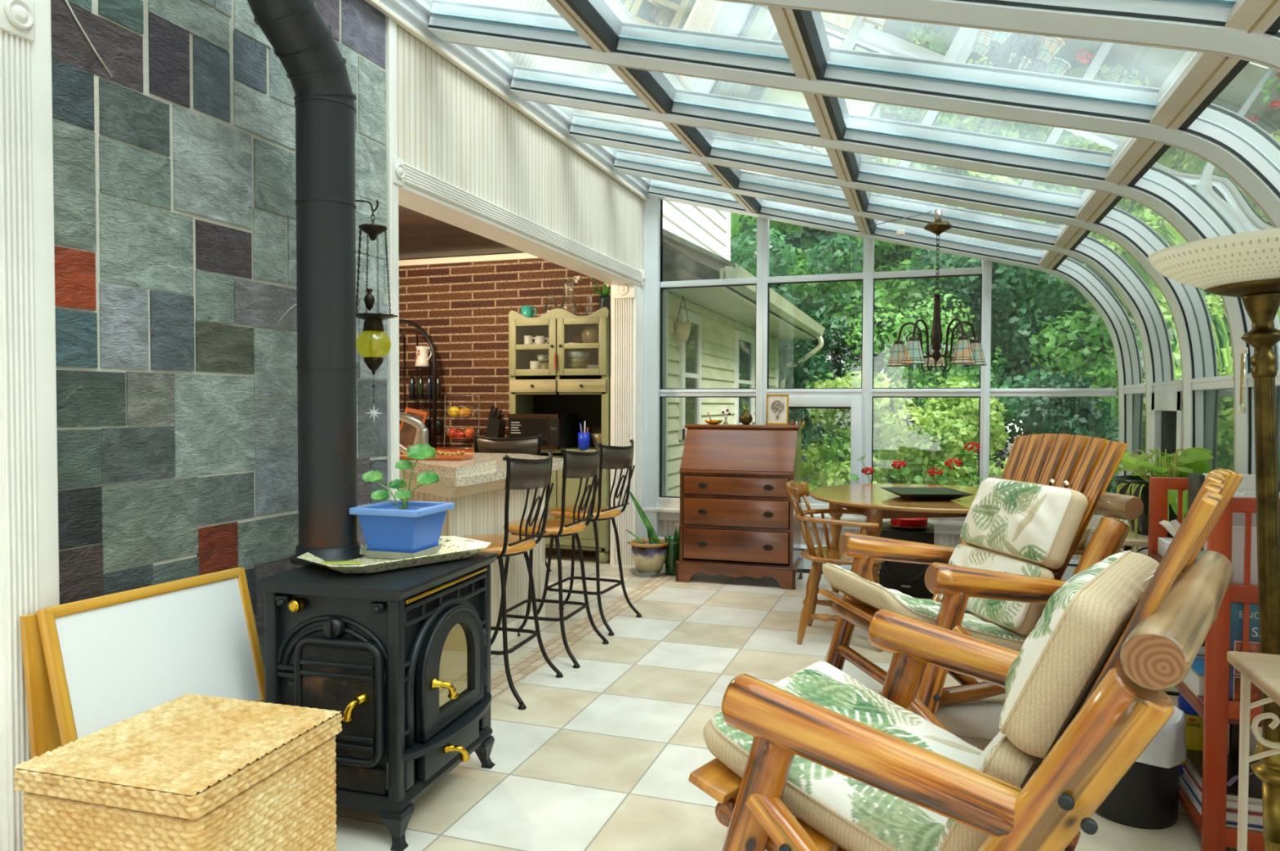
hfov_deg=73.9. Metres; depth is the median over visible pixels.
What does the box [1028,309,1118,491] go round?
shrub
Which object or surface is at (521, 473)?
bar stool
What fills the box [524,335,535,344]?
mug
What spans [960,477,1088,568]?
pillow
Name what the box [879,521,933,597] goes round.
subwoofer
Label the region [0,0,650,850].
wall
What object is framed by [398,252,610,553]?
wall
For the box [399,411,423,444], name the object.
print
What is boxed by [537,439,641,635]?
bar stool
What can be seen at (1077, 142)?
ceiling
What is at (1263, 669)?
table
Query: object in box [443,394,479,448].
fruit basket
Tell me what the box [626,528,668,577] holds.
flower pot
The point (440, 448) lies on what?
tray
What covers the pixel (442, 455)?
board
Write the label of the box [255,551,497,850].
wood stove
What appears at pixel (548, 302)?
glass jar
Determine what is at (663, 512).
wall
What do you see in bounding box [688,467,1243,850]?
rocking chair
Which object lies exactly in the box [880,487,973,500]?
square dish
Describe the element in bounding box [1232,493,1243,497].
catalogue
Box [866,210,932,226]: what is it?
lamp cord
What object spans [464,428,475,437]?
peach
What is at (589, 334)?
crock
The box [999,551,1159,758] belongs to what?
pillow
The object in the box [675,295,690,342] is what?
hanging basket
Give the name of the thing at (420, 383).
bottle
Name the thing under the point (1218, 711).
bookcase
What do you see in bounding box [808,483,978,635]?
round dining table
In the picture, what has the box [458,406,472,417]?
mango
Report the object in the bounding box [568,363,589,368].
bowl
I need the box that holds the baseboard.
[657,535,1079,580]
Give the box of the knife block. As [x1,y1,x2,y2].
[485,404,506,437]
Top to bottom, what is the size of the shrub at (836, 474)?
1.775 m
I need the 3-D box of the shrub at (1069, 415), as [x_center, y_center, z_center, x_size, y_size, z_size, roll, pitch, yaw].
[4.778,0.276,9.469,1.573,1.804,1.625,0,1,-3]
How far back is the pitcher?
7.25 m
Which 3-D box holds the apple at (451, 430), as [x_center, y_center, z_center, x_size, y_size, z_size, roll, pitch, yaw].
[-1.557,0.064,7.083,0.089,0.096,0.086,1,2,19]
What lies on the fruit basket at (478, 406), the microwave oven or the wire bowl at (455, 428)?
the wire bowl at (455, 428)
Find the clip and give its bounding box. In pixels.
[896,229,904,235]
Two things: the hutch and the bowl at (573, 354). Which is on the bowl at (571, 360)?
the bowl at (573, 354)
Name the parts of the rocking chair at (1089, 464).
post, armrest, post, post, leg, leg, armrest, post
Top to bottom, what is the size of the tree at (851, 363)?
13.174 m
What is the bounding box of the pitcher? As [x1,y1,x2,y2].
[414,346,431,366]
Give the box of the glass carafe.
[560,279,577,315]
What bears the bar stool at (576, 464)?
on the floor
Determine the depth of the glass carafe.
6.73 m
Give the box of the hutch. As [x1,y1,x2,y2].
[508,306,610,563]
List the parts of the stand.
frame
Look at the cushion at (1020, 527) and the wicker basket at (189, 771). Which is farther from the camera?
the cushion at (1020, 527)
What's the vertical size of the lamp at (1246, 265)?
1.588 m
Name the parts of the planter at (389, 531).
pot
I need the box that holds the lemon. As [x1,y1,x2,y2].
[448,406,459,417]
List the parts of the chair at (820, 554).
crest rail, leg, leg, seat, arm post, leg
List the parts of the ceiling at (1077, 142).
roof pane, roof pane, roof pane, roof pane, roof pane, roof pane, roof pane, roof pane, roof pane, roof pane, roof pane, roof pane, roof pane, roof pane, roof pane, curved pane, curved pane, curved pane, curved pane, curved pane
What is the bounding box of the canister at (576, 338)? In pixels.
[573,334,582,342]
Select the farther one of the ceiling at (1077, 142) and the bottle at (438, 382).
the bottle at (438, 382)
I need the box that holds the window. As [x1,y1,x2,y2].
[788,395,862,504]
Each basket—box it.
[13,693,342,850]
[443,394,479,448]
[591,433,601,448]
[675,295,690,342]
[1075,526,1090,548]
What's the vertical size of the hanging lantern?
0.656 m
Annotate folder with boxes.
[1231,525,1257,585]
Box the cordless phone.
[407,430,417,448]
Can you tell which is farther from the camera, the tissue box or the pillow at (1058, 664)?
the tissue box
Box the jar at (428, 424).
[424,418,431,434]
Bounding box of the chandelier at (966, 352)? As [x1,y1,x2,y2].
[886,208,986,371]
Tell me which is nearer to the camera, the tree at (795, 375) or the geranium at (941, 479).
the geranium at (941, 479)
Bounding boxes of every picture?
[399,407,428,448]
[764,394,790,424]
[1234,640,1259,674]
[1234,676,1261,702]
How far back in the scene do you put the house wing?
7.98 m
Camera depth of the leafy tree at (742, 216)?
19.84 m
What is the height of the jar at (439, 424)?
0.130 m
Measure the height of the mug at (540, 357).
0.050 m
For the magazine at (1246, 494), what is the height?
0.260 m
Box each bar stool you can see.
[459,448,563,709]
[472,433,551,571]
[490,443,608,667]
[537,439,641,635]
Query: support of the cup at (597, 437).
on the hutch
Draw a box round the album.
[1187,471,1204,551]
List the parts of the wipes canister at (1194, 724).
lid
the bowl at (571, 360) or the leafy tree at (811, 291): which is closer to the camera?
the bowl at (571, 360)
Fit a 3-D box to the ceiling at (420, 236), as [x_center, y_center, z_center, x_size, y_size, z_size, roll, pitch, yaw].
[-2.250,-1.625,4.911,2.940,0.560,5.120,1,2,19]
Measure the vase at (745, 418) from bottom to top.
0.127 m
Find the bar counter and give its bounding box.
[399,450,563,649]
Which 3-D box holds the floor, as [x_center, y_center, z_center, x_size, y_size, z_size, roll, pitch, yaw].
[-0.915,1.179,3.405,6.500,0.080,8.200,1,2,19]
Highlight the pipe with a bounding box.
[247,0,364,565]
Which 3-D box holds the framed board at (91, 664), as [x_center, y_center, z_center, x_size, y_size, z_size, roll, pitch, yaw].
[-1.285,0.802,2.341,0.223,0.729,0.665,1,2,19]
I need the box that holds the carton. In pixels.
[1182,667,1204,697]
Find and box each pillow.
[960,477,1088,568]
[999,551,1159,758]
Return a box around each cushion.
[703,550,1159,850]
[822,476,1088,651]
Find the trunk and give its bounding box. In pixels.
[905,248,921,475]
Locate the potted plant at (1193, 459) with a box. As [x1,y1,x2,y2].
[1112,446,1213,552]
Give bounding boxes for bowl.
[444,405,478,418]
[444,426,478,440]
[567,351,592,359]
[568,358,590,363]
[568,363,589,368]
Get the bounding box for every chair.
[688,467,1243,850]
[785,480,884,651]
[818,433,1143,750]
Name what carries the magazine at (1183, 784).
on the bookcase
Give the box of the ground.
[800,432,1022,484]
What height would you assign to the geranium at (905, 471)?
0.340 m
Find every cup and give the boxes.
[577,421,589,449]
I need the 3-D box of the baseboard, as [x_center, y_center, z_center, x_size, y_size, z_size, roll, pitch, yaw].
[1.598,0.978,6.096,3.080,0.200,0.077,1,2,19]
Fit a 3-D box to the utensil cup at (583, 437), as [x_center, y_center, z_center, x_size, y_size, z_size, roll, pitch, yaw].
[-0.432,0.075,6.542,0.092,0.218,0.092,1,2,19]
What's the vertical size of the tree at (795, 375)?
4.177 m
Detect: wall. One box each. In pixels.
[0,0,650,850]
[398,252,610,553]
[642,193,1116,559]
[1116,369,1279,735]
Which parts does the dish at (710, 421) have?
dish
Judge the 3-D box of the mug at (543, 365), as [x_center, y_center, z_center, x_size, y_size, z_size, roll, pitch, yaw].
[-0.753,-0.459,6.744,0.076,0.070,0.075,1,2,19]
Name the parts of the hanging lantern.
globe, crown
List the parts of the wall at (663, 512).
sill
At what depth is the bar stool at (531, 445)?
5.73 m
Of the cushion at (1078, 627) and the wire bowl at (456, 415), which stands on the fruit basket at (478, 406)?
the wire bowl at (456, 415)
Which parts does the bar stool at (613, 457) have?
leg, leg, seat, post, leg, splat rod, cross rod, panel, rail, splat rod, splat rod, leg, post, splat rod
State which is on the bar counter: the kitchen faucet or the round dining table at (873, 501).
the kitchen faucet
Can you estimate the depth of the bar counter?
4.24 m
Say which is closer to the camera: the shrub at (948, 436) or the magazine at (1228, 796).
the magazine at (1228, 796)
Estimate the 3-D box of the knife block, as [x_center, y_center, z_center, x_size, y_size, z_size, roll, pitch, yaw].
[-1.189,0.013,7.020,0.167,0.363,0.120,1,2,19]
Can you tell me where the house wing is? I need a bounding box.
[662,200,825,496]
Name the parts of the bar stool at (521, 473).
seat, post, leg, splat rod, cross rod, rail, panel, splat rod, splat rod, leg, post, splat rod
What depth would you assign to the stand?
3.47 m
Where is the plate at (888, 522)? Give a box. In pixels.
[884,520,933,528]
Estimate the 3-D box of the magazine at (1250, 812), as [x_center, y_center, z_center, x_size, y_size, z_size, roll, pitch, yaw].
[1.746,1.047,2.426,0.273,0.006,0.292,1,2,19]
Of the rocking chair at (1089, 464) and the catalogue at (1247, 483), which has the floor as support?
the rocking chair at (1089, 464)
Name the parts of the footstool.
frame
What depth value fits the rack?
7.24 m
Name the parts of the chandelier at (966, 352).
lamp shade, lamp shade, arm, arm, lamp shade, stem, chain, arm, arm, lamp shade, lamp shade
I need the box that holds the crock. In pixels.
[581,325,598,342]
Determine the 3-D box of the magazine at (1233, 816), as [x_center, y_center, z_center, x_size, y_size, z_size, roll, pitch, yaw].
[1.742,1.062,2.419,0.277,0.022,0.288,1,2,19]
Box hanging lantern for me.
[355,200,397,374]
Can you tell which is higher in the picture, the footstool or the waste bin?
the footstool
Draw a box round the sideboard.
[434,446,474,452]
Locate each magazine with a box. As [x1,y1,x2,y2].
[1179,777,1262,831]
[1180,773,1262,828]
[1182,764,1262,816]
[1182,768,1262,825]
[1185,758,1262,812]
[1186,748,1262,798]
[1186,756,1262,803]
[1231,511,1256,526]
[1243,490,1279,497]
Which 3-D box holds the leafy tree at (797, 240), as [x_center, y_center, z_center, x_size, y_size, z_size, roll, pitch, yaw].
[5.416,-4.314,18.965,5.988,10.431,7.431,1,2,19]
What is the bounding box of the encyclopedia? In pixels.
[1228,601,1261,702]
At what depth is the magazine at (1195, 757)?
2.44 m
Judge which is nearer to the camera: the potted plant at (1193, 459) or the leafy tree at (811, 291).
the potted plant at (1193, 459)
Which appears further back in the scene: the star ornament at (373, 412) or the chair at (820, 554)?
the chair at (820, 554)
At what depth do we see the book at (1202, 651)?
2.62 m
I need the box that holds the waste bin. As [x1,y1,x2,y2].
[1094,705,1186,828]
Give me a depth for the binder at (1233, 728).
2.63 m
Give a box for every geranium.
[841,454,881,484]
[890,460,923,484]
[926,457,963,484]
[959,441,982,486]
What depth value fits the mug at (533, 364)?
6.74 m
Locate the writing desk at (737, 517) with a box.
[675,423,804,589]
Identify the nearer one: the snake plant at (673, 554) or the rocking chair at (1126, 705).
the rocking chair at (1126, 705)
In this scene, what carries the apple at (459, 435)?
in the fruit basket at (478, 406)
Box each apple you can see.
[447,428,457,438]
[454,429,465,439]
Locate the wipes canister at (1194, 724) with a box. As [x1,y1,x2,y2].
[1177,693,1203,773]
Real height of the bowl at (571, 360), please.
0.060 m
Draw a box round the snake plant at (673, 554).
[626,485,679,575]
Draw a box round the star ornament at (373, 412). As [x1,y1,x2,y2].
[366,375,381,419]
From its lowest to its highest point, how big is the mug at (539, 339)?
0.090 m
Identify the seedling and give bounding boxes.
[362,443,439,509]
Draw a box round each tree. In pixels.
[730,212,960,408]
[730,213,822,272]
[730,227,886,469]
[735,214,910,364]
[737,231,881,440]
[825,230,1113,435]
[841,351,1063,451]
[873,247,1093,483]
[1000,272,1114,429]
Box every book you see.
[1195,655,1204,657]
[1196,640,1204,655]
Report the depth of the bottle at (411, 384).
7.31 m
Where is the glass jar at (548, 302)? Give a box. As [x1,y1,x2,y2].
[544,291,557,313]
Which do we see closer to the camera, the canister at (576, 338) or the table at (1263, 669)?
the table at (1263, 669)
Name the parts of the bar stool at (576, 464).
leg, leg, seat, post, leg, splat rod, cross rod, rail, panel, splat rod, splat rod, leg, post, splat rod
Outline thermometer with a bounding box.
[1236,346,1248,413]
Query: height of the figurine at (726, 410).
0.111 m
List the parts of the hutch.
door, drawer, door, raised panel, door, door, drawer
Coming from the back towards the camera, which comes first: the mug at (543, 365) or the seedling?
the mug at (543, 365)
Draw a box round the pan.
[890,517,928,527]
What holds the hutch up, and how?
on the floor
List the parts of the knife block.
knife handle, knife handle, knife handle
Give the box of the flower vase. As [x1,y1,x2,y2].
[573,275,610,315]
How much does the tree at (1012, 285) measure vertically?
4.124 m
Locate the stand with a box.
[1122,524,1179,695]
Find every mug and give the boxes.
[520,306,536,317]
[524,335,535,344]
[529,360,540,368]
[535,335,548,343]
[537,354,548,360]
[540,362,548,368]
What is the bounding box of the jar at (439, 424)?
[435,418,444,434]
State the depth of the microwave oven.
6.61 m
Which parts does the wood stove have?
brass knob, inset panel, door, handle, panel, plate, hook rod, leg, panel, frame, handle, ash drawer, door, pane, handle, panel, leg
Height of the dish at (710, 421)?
0.086 m
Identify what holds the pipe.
on the wood stove
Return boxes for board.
[19,567,265,758]
[399,449,473,460]
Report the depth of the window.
6.13 m
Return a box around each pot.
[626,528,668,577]
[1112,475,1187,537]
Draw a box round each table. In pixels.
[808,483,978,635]
[1226,650,1279,850]
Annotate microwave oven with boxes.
[508,413,577,448]
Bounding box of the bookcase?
[1147,476,1279,850]
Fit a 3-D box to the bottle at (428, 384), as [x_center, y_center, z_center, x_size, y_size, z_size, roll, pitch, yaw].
[-1.800,-0.325,7.273,0.052,0.200,0.051,1,2,19]
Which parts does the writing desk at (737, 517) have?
handle, handle, handle, drawer, drawer, drawer, slant lid, handle, handle, handle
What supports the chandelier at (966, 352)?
hanging from the ceiling at (1077, 142)
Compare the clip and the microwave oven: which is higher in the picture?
the clip
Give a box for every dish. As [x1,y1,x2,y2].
[704,412,723,424]
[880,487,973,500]
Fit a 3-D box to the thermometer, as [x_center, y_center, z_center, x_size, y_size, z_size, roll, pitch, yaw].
[2.333,-0.174,3.296,0.022,0.254,0.044,1,2,19]
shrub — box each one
[800,370,928,491]
[801,289,1007,486]
[879,375,1008,486]
[999,368,1118,493]
[1011,339,1118,440]
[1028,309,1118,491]
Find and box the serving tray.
[297,535,490,573]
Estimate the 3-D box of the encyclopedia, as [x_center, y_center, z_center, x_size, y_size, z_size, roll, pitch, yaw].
[1.700,0.631,2.271,0.230,0.310,0.035,1,2,19]
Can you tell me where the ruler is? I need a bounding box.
[320,560,361,564]
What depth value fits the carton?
2.47 m
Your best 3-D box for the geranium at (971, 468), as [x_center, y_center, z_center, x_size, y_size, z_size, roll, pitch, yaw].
[2.267,0.349,5.800,0.140,0.476,0.145,-1,2,-27]
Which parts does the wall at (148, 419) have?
door casing, cap moulding, opening trim, corner post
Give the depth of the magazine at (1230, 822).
2.36 m
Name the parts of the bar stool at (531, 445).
post, panel, rail, post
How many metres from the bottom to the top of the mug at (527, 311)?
0.100 m
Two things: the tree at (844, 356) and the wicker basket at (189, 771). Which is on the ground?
the tree at (844, 356)
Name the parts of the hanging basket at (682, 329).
cord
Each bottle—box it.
[408,375,415,399]
[417,375,423,399]
[426,375,432,399]
[436,375,440,399]
[585,293,592,315]
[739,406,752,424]
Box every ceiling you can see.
[398,204,524,260]
[415,0,1279,475]
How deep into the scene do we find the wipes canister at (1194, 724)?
2.61 m
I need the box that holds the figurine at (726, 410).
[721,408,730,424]
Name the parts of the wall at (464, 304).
picture rail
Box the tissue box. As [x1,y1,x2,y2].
[1157,519,1180,556]
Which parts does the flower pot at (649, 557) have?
pot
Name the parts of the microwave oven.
door, control panel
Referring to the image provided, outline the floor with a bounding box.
[335,549,1257,850]
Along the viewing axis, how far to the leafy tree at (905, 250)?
13.29 m
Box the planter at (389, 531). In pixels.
[349,499,454,559]
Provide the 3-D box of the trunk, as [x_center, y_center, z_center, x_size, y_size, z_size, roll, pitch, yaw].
[5.028,-3.585,15.640,0.378,9.150,0.310,1,2,19]
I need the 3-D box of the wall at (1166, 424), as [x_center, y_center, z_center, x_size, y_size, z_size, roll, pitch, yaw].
[1.991,0.504,2.098,0.170,1.355,7.570,1,2,19]
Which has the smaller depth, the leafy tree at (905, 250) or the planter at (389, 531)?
the planter at (389, 531)
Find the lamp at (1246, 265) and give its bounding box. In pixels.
[1147,227,1279,850]
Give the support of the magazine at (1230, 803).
on the magazine at (1250, 812)
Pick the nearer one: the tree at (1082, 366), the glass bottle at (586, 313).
the glass bottle at (586, 313)
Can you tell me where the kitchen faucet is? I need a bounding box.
[399,411,428,452]
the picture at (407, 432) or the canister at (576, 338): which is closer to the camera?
the canister at (576, 338)
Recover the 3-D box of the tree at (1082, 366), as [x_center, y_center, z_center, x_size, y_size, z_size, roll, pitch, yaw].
[8.924,-2.579,17.994,8.044,8.283,7.980,1,2,19]
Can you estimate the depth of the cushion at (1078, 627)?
1.52 m
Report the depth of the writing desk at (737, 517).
5.79 m
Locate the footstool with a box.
[1073,526,1090,555]
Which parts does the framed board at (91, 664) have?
panel, frame rail, frame rail, frame rail, frame rail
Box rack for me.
[399,319,444,447]
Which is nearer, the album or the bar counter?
the album
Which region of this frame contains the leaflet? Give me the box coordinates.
[1191,657,1204,675]
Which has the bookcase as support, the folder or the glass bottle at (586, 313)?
the folder
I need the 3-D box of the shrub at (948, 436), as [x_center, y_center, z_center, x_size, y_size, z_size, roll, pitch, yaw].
[3.282,0.340,8.474,1.523,1.700,1.349,-1,2,-33]
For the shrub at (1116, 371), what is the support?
on the ground
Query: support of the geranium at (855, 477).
on the wall at (663, 512)
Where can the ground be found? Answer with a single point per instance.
(1009, 448)
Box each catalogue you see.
[1203,472,1255,550]
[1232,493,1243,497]
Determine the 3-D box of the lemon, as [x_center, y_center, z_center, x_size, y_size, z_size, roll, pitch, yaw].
[-1.542,-0.116,7.074,0.106,0.096,0.086,1,2,19]
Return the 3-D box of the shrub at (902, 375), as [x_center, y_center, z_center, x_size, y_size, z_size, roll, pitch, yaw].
[3.599,-0.400,11.564,2.589,2.972,2.420,0,2,-22]
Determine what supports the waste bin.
on the floor
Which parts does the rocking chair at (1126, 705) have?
seat rail, post, leg, armrest, post, leg, armrest, seat rail, post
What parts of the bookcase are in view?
shelf, post, rail, shelf, post, shelf, rail, rail, rail, rail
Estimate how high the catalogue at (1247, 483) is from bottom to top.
0.290 m
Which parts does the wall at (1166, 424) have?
sill, rail, pane, casement frame, rail, rail, pane, rail, pane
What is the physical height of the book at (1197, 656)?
0.033 m
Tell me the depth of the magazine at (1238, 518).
2.31 m

